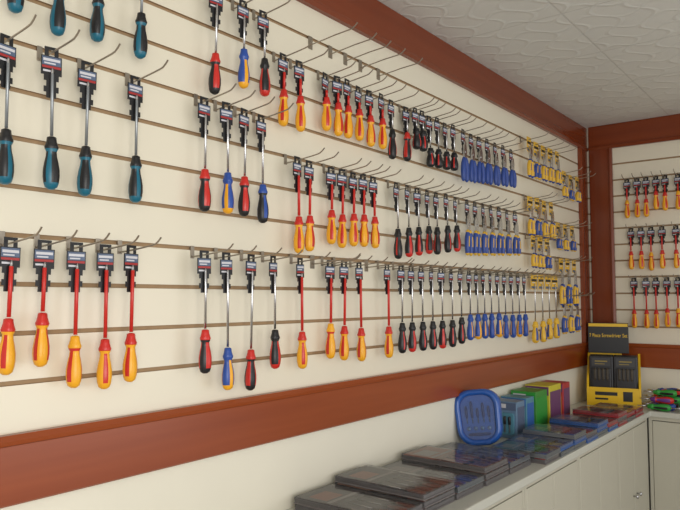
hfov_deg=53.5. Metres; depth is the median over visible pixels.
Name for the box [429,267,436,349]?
screwdriver
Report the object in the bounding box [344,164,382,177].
hook
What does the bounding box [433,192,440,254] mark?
screwdriver
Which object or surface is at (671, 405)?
screwdriver
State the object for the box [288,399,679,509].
countertop
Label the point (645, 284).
screwdriver
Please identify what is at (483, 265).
hook
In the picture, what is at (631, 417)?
case
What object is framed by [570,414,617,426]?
case
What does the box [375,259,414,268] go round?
hook
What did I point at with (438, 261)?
hook
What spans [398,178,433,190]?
hook
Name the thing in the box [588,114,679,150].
trim
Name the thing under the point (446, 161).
screwdriver
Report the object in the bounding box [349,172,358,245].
screwdriver
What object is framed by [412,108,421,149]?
screwdriver
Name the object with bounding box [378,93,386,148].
screwdriver
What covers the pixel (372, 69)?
hook
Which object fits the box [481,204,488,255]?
pliers
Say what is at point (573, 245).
pliers
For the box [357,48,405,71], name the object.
hook
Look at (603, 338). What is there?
display stand
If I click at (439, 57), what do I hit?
trim
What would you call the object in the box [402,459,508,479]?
case
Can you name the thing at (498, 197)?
hook
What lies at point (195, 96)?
hook
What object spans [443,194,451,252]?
screwdriver
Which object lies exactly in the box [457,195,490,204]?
hook
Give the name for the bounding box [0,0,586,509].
wall
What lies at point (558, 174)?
screwdriver
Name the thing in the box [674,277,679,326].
screwdriver
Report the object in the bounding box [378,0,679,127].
ceiling
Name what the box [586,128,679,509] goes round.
wall
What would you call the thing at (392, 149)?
screwdriver
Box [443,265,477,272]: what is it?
hook
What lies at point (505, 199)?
hook
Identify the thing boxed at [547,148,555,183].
screwdriver
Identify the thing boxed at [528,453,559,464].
case
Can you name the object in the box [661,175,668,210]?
screwdriver
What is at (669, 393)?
screwdriver
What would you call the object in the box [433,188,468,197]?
hook
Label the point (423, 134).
screwdriver
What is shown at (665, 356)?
trim
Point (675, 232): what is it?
screwdriver
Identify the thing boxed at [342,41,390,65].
hook
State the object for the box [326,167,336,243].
screwdriver
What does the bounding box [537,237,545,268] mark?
pliers
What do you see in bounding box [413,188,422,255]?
screwdriver
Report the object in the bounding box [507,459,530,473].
case
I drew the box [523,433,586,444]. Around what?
case
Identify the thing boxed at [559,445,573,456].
case
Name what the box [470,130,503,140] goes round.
hook
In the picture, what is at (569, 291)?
pliers
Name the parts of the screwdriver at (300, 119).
handle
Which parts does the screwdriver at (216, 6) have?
handle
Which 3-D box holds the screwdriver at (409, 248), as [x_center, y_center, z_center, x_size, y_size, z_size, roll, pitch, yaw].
[0.252,-0.126,2.504,0.038,0.269,0.033,2,-4,-27]
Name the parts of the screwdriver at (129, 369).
handle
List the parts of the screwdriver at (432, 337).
handle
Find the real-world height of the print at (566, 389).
0.130 m
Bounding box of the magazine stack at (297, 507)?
[295,505,311,509]
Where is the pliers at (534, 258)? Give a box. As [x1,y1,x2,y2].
[531,235,538,267]
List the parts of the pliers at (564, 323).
handle, handle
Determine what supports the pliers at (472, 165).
hanging from the hook
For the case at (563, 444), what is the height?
0.020 m
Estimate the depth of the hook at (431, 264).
2.67 m
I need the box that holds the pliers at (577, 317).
[574,305,580,331]
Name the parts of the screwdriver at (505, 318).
handle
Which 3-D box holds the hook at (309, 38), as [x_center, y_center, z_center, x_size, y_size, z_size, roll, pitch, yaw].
[-0.023,-0.681,2.100,0.195,0.042,0.020,-3,-5,38]
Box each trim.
[0,342,587,508]
[296,0,587,151]
[577,148,590,342]
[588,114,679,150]
[589,148,616,322]
[622,343,679,368]
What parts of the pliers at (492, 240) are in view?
handle, handle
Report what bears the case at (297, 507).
on the countertop
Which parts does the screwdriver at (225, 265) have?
handle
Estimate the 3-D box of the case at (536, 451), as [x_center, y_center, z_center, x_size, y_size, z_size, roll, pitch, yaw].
[0.726,0.757,2.635,0.225,0.020,0.150,-3,-5,37]
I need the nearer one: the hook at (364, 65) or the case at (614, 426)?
the hook at (364, 65)
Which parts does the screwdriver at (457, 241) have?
handle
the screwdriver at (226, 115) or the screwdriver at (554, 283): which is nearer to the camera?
the screwdriver at (226, 115)
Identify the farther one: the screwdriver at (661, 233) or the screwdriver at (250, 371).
the screwdriver at (661, 233)
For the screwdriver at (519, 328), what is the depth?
3.26 m
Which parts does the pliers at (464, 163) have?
handle, handle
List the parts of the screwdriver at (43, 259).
handle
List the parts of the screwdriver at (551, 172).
handle, handle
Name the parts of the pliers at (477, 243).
handle, handle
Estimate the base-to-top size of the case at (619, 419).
0.020 m
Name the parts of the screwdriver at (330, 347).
handle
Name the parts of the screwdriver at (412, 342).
handle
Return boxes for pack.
[589,355,613,387]
[613,356,637,388]
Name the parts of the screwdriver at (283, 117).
handle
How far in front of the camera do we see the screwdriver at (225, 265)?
1.76 m
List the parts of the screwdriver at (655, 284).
handle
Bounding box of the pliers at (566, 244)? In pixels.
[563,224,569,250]
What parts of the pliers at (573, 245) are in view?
handle, handle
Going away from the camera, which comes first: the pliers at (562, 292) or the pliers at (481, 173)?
the pliers at (481, 173)
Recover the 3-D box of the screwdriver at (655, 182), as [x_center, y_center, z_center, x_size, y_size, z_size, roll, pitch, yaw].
[1.869,-0.368,3.990,0.037,0.199,0.033,-1,-4,16]
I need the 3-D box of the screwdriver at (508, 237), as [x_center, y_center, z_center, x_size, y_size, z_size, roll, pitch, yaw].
[0.801,-0.106,3.204,0.022,0.220,0.060,-2,-4,30]
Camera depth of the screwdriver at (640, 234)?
4.02 m
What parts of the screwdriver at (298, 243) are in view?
handle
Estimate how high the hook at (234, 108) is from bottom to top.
0.032 m
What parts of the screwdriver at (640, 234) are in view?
handle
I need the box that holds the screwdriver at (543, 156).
[541,145,547,181]
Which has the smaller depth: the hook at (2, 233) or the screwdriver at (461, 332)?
the hook at (2, 233)
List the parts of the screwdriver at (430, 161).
handle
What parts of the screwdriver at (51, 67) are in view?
handle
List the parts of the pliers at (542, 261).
handle, handle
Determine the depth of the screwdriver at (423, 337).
2.55 m
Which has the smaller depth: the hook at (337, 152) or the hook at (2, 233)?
the hook at (2, 233)
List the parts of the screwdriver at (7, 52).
handle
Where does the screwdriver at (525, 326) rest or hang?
hanging from the hook
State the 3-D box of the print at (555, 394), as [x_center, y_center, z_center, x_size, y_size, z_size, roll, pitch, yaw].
[1.068,0.738,3.342,0.001,0.133,0.144,-3,-5,38]
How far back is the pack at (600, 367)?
3.92 m
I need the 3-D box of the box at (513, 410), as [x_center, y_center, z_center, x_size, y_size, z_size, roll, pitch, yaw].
[0.750,0.733,3.032,0.126,0.160,0.109,-3,-5,38]
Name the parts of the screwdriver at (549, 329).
handle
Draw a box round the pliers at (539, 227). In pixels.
[534,197,542,237]
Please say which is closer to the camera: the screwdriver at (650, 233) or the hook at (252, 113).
the hook at (252, 113)
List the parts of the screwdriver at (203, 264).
handle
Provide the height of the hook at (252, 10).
0.032 m
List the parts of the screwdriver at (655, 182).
handle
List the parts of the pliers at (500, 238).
handle, handle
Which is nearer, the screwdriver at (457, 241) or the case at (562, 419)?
the screwdriver at (457, 241)
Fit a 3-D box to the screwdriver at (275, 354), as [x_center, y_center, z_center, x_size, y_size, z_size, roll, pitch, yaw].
[-0.186,0.161,1.909,0.040,0.319,0.032,2,-4,-25]
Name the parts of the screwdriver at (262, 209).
handle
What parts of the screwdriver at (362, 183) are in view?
handle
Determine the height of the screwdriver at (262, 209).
0.309 m
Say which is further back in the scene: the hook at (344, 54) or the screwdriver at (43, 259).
the hook at (344, 54)
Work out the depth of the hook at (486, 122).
2.86 m
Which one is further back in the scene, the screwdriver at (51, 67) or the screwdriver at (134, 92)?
the screwdriver at (134, 92)
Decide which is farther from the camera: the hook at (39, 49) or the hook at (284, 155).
the hook at (284, 155)
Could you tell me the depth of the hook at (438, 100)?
2.54 m
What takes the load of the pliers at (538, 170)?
hanging from the hook
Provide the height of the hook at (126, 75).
0.032 m
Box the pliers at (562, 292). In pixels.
[559,258,565,305]
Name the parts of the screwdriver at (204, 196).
handle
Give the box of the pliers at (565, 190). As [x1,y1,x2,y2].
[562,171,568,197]
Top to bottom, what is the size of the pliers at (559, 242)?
0.152 m
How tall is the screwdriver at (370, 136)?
0.199 m
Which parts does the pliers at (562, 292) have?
handle, handle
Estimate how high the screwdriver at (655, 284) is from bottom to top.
0.299 m
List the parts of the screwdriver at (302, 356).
handle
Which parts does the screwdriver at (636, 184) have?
handle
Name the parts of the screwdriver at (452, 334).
handle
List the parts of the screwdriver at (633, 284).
handle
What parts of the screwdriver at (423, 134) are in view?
handle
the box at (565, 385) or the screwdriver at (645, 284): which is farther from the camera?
the screwdriver at (645, 284)
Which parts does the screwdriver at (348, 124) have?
handle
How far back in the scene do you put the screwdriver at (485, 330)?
2.98 m
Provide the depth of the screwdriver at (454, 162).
2.79 m
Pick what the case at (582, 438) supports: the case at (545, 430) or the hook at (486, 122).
the case at (545, 430)
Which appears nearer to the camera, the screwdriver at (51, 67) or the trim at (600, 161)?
the screwdriver at (51, 67)
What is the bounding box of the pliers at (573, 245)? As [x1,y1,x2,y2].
[570,226,576,251]
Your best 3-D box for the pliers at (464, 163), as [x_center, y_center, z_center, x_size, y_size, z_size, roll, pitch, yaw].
[0.532,-0.425,2.874,0.022,0.227,0.060,-2,-4,33]
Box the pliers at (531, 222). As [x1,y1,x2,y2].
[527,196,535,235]
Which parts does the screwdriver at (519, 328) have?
handle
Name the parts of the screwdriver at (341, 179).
handle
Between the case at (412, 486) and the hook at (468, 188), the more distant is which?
the hook at (468, 188)
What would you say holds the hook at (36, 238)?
attached to the wall at (168, 317)
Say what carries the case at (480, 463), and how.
on the case at (488, 475)
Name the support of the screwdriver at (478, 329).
hanging from the hook at (469, 267)
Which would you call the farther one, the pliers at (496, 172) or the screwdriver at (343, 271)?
the pliers at (496, 172)
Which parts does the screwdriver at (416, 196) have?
handle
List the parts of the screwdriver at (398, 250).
handle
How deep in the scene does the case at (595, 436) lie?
2.94 m
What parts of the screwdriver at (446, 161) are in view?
handle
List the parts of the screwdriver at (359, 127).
handle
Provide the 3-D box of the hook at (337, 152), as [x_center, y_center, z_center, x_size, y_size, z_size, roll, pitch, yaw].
[-0.066,-0.289,2.048,0.160,0.032,0.012,-3,-5,38]
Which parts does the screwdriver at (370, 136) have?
handle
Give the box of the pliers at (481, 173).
[476,136,485,183]
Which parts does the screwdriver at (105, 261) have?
handle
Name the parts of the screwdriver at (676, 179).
handle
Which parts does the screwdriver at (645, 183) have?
handle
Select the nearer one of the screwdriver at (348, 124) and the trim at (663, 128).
the screwdriver at (348, 124)
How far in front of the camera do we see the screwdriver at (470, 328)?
2.87 m
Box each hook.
[0,227,42,245]
[4,14,36,42]
[33,230,77,248]
[36,29,79,60]
[65,233,109,250]
[76,43,120,71]
[94,235,138,252]
[116,237,161,253]
[124,60,168,85]
[189,243,233,257]
[192,83,236,105]
[212,90,255,111]
[213,245,256,259]
[230,0,251,10]
[232,96,274,117]
[238,247,281,260]
[251,0,290,20]
[251,103,293,122]
[260,249,302,262]
[271,40,312,62]
[283,148,324,164]
[288,48,328,68]
[288,252,330,263]
[297,152,338,167]
[307,22,357,49]
[309,253,360,268]
[315,60,355,79]
[319,254,360,265]
[321,158,361,173]
[325,65,365,83]
[327,33,376,58]
[331,256,371,266]
[332,161,371,173]
[333,69,373,84]
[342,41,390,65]
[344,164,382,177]
[349,76,386,92]
[349,257,387,267]
[352,166,390,178]
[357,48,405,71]
[358,80,397,96]
[362,169,401,181]
[365,258,412,271]
[368,84,406,99]
[375,58,422,79]
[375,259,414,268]
[381,90,418,104]
[385,175,423,187]
[391,260,428,269]
[397,98,433,112]
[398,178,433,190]
[402,100,438,112]
[403,261,438,270]
[408,181,444,192]
[409,103,445,116]
[411,262,447,270]
[419,184,454,194]
[421,107,455,119]
[422,263,457,271]
[425,110,460,121]
[427,186,461,196]
[430,264,465,271]
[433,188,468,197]
[436,115,471,126]
[441,117,476,128]
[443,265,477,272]
[445,191,479,200]
[450,265,483,272]
[452,122,486,133]
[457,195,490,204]
[460,266,494,273]
[466,197,498,205]
[468,267,501,273]
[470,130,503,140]
[474,199,506,207]
[522,192,552,200]
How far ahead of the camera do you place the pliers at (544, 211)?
3.60 m
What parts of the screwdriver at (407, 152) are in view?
handle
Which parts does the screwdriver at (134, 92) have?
handle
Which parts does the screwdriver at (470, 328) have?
handle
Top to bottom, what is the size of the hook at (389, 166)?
0.032 m
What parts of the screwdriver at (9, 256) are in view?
handle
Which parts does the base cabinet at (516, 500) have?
door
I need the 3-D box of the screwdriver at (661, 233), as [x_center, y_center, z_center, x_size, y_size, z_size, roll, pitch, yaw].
[1.887,-0.044,3.957,0.035,0.249,0.036,1,-4,-10]
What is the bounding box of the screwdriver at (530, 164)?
[527,136,534,177]
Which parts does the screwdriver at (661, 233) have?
handle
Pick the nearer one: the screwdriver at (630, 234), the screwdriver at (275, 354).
the screwdriver at (275, 354)
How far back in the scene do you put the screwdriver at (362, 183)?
2.27 m
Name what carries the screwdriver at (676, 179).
hanging from the hook
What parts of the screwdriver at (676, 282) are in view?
handle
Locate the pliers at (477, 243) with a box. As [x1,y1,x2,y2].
[473,202,481,255]
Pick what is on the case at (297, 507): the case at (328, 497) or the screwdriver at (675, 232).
the case at (328, 497)
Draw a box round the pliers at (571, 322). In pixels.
[568,304,574,332]
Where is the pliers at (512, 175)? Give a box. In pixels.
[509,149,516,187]
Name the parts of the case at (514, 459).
clear lid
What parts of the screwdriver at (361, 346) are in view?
handle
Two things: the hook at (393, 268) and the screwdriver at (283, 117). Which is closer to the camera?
the screwdriver at (283, 117)
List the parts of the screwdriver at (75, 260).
handle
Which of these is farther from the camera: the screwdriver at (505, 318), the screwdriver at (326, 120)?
the screwdriver at (505, 318)
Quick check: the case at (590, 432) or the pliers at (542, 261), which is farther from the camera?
the pliers at (542, 261)
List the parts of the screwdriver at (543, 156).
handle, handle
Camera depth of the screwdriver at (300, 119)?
2.04 m
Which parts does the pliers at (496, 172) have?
handle, handle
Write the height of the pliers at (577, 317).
0.218 m
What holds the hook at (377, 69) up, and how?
attached to the wall at (168, 317)
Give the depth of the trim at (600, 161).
4.19 m
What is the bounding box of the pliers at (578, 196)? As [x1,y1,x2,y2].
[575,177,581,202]
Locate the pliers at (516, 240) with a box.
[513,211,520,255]
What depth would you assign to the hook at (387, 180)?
2.44 m
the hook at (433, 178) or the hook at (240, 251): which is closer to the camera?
the hook at (240, 251)
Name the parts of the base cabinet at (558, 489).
door, door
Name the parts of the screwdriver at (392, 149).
handle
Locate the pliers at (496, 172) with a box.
[493,142,500,185]
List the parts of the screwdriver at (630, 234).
handle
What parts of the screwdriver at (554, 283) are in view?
handle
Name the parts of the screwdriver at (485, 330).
handle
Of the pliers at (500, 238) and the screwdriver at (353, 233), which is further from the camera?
the pliers at (500, 238)
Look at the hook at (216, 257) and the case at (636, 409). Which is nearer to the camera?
the hook at (216, 257)
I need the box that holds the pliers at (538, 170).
[533,141,541,179]
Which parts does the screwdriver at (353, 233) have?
handle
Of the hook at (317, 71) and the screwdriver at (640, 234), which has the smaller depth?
the hook at (317, 71)
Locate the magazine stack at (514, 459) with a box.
[481,448,529,467]
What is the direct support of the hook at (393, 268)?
attached to the wall at (168, 317)
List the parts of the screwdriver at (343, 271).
handle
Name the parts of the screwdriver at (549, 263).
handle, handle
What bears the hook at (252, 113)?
attached to the wall at (168, 317)
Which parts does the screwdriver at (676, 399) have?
handle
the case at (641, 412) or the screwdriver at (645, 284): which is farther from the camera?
the screwdriver at (645, 284)
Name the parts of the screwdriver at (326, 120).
handle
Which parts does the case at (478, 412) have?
backing panel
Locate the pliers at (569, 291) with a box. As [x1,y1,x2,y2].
[565,259,572,305]
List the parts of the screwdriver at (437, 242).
handle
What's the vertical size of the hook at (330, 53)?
0.042 m
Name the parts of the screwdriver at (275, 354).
handle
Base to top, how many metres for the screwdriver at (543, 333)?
0.350 m
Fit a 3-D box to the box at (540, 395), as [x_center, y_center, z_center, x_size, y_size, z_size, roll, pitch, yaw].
[0.903,0.736,3.230,0.126,0.180,0.159,-3,-5,38]
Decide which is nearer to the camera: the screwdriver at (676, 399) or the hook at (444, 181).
the hook at (444, 181)
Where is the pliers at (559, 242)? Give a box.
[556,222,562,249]
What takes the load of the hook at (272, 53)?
attached to the wall at (168, 317)
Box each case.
[294,483,422,509]
[295,504,317,509]
[334,465,454,500]
[335,482,454,507]
[379,460,483,492]
[401,445,507,472]
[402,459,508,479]
[423,495,454,509]
[437,442,529,467]
[452,482,483,499]
[454,389,502,445]
[482,470,508,485]
[491,440,560,458]
[507,434,573,450]
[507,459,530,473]
[522,423,586,438]
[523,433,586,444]
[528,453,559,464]
[544,423,597,437]
[549,414,607,427]
[549,422,607,431]
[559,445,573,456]
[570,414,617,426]
[572,405,626,417]
[572,413,626,421]
[573,440,586,449]
[585,433,597,442]
[589,406,634,416]
[593,402,643,412]
[596,429,607,436]
[606,424,617,431]
[616,419,627,426]
[626,415,635,421]
[633,411,643,416]
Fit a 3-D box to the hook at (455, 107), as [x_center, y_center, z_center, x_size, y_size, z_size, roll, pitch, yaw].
[0.384,-0.551,2.649,0.160,0.032,0.012,-3,-5,38]
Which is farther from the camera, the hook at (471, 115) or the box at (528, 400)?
the box at (528, 400)
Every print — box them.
[550,389,560,416]
[564,387,569,414]
[595,391,632,401]
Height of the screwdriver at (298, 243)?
0.289 m
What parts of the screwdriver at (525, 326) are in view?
handle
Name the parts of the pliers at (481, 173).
handle, handle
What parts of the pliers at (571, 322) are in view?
handle, handle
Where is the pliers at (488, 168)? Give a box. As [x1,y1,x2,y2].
[485,138,492,184]
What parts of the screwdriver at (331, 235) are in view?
handle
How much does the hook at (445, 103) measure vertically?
0.032 m
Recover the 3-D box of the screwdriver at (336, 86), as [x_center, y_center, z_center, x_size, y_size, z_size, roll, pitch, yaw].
[-0.004,-0.482,2.186,0.032,0.199,0.038,-1,-4,20]
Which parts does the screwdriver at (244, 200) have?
handle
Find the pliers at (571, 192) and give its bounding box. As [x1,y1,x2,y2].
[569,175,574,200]
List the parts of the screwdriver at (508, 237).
handle, handle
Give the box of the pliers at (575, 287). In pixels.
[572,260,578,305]
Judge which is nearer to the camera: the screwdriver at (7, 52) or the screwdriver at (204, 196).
the screwdriver at (7, 52)
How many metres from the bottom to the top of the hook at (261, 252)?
0.032 m
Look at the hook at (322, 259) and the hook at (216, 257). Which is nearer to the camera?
the hook at (216, 257)
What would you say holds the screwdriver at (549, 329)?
hanging from the hook
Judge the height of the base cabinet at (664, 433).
0.900 m
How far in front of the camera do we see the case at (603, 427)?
3.08 m
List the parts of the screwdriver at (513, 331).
handle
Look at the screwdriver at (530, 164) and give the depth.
3.43 m
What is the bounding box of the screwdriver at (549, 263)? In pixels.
[544,238,552,269]
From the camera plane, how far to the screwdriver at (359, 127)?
2.28 m
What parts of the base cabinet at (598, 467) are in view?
door, door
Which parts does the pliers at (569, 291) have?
handle, handle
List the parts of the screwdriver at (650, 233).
handle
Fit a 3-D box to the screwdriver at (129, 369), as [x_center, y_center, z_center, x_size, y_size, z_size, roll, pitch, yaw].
[-0.474,0.132,1.531,0.034,0.309,0.038,1,-4,-14]
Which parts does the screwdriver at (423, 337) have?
handle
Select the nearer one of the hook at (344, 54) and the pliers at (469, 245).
the hook at (344, 54)
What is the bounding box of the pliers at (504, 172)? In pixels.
[501,145,508,186]
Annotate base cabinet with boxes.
[484,487,524,509]
[524,457,578,509]
[578,435,618,509]
[617,419,649,509]
[648,417,679,509]
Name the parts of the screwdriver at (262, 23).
handle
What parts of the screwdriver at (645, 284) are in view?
handle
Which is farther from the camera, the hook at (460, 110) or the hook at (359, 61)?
the hook at (460, 110)
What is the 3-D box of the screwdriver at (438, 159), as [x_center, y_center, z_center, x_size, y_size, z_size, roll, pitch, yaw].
[0.392,-0.447,2.690,0.035,0.206,0.038,0,-4,3]
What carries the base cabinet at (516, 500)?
on the floor
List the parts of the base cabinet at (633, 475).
door, door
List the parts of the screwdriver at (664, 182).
handle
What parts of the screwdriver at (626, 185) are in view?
handle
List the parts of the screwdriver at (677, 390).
handle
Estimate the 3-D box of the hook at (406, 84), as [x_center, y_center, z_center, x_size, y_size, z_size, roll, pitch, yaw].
[0.166,-0.569,2.367,0.160,0.032,0.012,-3,-5,38]
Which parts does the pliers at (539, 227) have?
handle, handle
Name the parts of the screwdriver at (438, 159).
handle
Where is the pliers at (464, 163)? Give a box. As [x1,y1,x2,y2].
[461,129,468,181]
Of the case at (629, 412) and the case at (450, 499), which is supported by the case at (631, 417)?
the case at (629, 412)
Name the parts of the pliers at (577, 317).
handle, handle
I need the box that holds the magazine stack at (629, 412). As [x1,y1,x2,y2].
[608,408,634,416]
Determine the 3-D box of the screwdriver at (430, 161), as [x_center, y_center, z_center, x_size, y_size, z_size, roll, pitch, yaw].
[0.358,-0.448,2.665,0.035,0.206,0.039,-1,-4,15]
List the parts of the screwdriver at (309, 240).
handle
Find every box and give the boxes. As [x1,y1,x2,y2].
[500,398,524,437]
[501,394,533,426]
[511,387,546,424]
[525,381,560,422]
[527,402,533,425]
[540,380,569,414]
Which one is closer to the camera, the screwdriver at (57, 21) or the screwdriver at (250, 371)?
the screwdriver at (57, 21)
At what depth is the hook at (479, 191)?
2.78 m
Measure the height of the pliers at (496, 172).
0.201 m
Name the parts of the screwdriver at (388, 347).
handle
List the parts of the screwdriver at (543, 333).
handle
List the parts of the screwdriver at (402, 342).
handle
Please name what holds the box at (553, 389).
on the countertop
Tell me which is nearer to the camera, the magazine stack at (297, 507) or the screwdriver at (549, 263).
the magazine stack at (297, 507)
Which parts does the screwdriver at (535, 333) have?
handle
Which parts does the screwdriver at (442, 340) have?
handle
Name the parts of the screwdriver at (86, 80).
handle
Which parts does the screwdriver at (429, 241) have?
handle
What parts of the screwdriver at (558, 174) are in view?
handle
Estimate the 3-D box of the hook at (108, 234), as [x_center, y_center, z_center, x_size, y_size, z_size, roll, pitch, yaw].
[-0.533,-0.028,1.425,0.160,0.032,0.012,-3,-5,38]
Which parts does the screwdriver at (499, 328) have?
handle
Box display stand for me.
[587,323,641,406]
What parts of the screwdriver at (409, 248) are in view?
handle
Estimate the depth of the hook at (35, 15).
1.30 m
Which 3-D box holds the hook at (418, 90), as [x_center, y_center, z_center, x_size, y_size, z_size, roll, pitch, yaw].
[0.217,-0.565,2.433,0.160,0.032,0.012,-3,-5,38]
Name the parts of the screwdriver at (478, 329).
handle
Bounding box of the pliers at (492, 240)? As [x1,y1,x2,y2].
[489,205,496,255]
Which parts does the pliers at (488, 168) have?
handle, handle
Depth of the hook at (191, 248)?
1.73 m
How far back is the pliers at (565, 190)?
3.83 m
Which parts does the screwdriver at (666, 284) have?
handle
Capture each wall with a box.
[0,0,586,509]
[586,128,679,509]
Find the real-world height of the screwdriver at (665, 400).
0.040 m
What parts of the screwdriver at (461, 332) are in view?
handle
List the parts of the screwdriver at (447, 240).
handle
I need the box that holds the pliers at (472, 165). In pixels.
[469,133,476,182]
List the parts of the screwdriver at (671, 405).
handle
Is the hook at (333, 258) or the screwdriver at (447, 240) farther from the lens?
the screwdriver at (447, 240)
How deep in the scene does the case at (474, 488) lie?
2.13 m
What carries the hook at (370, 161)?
attached to the wall at (168, 317)
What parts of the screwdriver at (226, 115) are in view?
handle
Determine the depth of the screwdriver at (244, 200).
1.83 m
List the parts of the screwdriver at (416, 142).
handle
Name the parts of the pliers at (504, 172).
handle, handle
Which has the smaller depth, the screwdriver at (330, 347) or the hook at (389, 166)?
the screwdriver at (330, 347)
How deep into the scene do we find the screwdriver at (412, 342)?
2.49 m
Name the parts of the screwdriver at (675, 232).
handle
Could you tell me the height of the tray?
0.320 m
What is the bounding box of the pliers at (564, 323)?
[561,304,567,333]
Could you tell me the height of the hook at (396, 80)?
0.032 m
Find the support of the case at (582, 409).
on the case at (619, 419)
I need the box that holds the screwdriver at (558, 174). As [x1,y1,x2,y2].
[555,151,561,184]
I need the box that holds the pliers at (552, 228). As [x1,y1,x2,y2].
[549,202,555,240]
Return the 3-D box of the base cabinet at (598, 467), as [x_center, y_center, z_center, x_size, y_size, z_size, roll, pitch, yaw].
[1.034,1.301,3.122,0.397,0.900,0.568,-3,-5,38]
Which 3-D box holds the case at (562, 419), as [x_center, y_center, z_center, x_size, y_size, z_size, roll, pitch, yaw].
[1.109,0.768,3.135,0.225,0.020,0.150,-3,-5,37]
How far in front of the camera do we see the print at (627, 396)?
3.86 m
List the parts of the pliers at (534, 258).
handle, handle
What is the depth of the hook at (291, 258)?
2.01 m
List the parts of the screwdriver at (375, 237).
handle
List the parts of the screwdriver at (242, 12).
handle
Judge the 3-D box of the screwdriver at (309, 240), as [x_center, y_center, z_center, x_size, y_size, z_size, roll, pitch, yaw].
[-0.092,-0.150,2.056,0.032,0.279,0.042,-3,-6,40]
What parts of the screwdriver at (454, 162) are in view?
handle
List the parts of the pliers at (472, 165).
handle, handle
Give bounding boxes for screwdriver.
[0,33,15,184]
[0,237,20,374]
[7,0,23,13]
[32,240,54,366]
[41,46,61,189]
[49,0,65,35]
[66,242,85,387]
[77,60,96,195]
[89,0,104,41]
[96,244,113,388]
[122,245,137,381]
[127,75,142,202]
[133,0,147,58]
[197,250,211,373]
[198,96,210,211]
[208,0,222,94]
[220,101,233,213]
[220,252,233,389]
[237,0,249,88]
[238,108,249,216]
[244,254,255,389]
[256,114,268,222]
[257,9,270,96]
[269,256,280,368]
[278,52,288,126]
[293,156,303,252]
[294,60,305,131]
[296,258,307,368]
[304,160,314,250]
[321,72,331,130]
[325,260,335,358]
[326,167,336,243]
[332,75,342,135]
[337,169,346,247]
[339,262,348,359]
[343,78,352,138]
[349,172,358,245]
[355,85,363,140]
[355,262,365,360]
[358,174,368,246]
[365,89,375,146]
[369,176,379,247]
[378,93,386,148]
[384,265,393,357]
[388,99,396,158]
[393,182,402,258]
[397,265,406,352]
[402,106,411,161]
[405,185,413,256]
[408,266,416,351]
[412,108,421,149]
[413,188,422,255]
[418,266,426,350]
[419,110,427,151]
[425,190,432,253]
[426,115,434,166]
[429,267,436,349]
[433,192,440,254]
[434,117,442,167]
[437,268,446,348]
[443,122,450,169]
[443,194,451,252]
[449,270,456,346]
[450,124,458,170]
[453,197,460,251]
[457,269,465,343]
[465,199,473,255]
[466,271,473,339]
[474,271,481,338]
[481,271,488,338]
[488,273,495,337]
[495,273,502,336]
[502,272,508,338]
[505,209,511,255]
[509,273,516,337]
[516,275,522,336]
[522,274,528,336]
[527,136,534,177]
[531,274,538,342]
[538,275,546,341]
[541,145,547,181]
[544,238,552,269]
[545,275,553,338]
[547,148,555,183]
[551,276,560,337]
[555,151,561,184]
[623,179,630,217]
[627,228,634,268]
[630,278,637,327]
[633,178,640,217]
[637,228,644,268]
[638,403,670,411]
[641,396,673,403]
[642,177,649,216]
[642,278,649,327]
[642,403,675,410]
[644,389,676,396]
[647,227,654,270]
[647,388,677,389]
[647,396,679,403]
[651,389,679,396]
[652,176,659,209]
[652,278,659,328]
[658,226,665,268]
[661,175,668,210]
[663,277,670,326]
[672,225,679,267]
[674,174,679,209]
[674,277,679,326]
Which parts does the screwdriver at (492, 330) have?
handle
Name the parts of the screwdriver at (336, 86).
handle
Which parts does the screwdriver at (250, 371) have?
handle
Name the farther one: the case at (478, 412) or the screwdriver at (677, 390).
the screwdriver at (677, 390)
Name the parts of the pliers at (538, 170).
handle, handle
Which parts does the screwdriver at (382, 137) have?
handle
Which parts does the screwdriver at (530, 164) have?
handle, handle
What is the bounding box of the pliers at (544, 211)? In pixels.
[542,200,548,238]
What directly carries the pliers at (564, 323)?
hanging from the hook
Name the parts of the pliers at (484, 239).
handle, handle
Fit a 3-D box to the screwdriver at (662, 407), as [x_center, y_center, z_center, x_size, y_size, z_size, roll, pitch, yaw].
[1.732,0.838,3.727,0.175,0.040,0.041,-3,-5,38]
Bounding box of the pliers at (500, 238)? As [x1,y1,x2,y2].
[496,207,504,255]

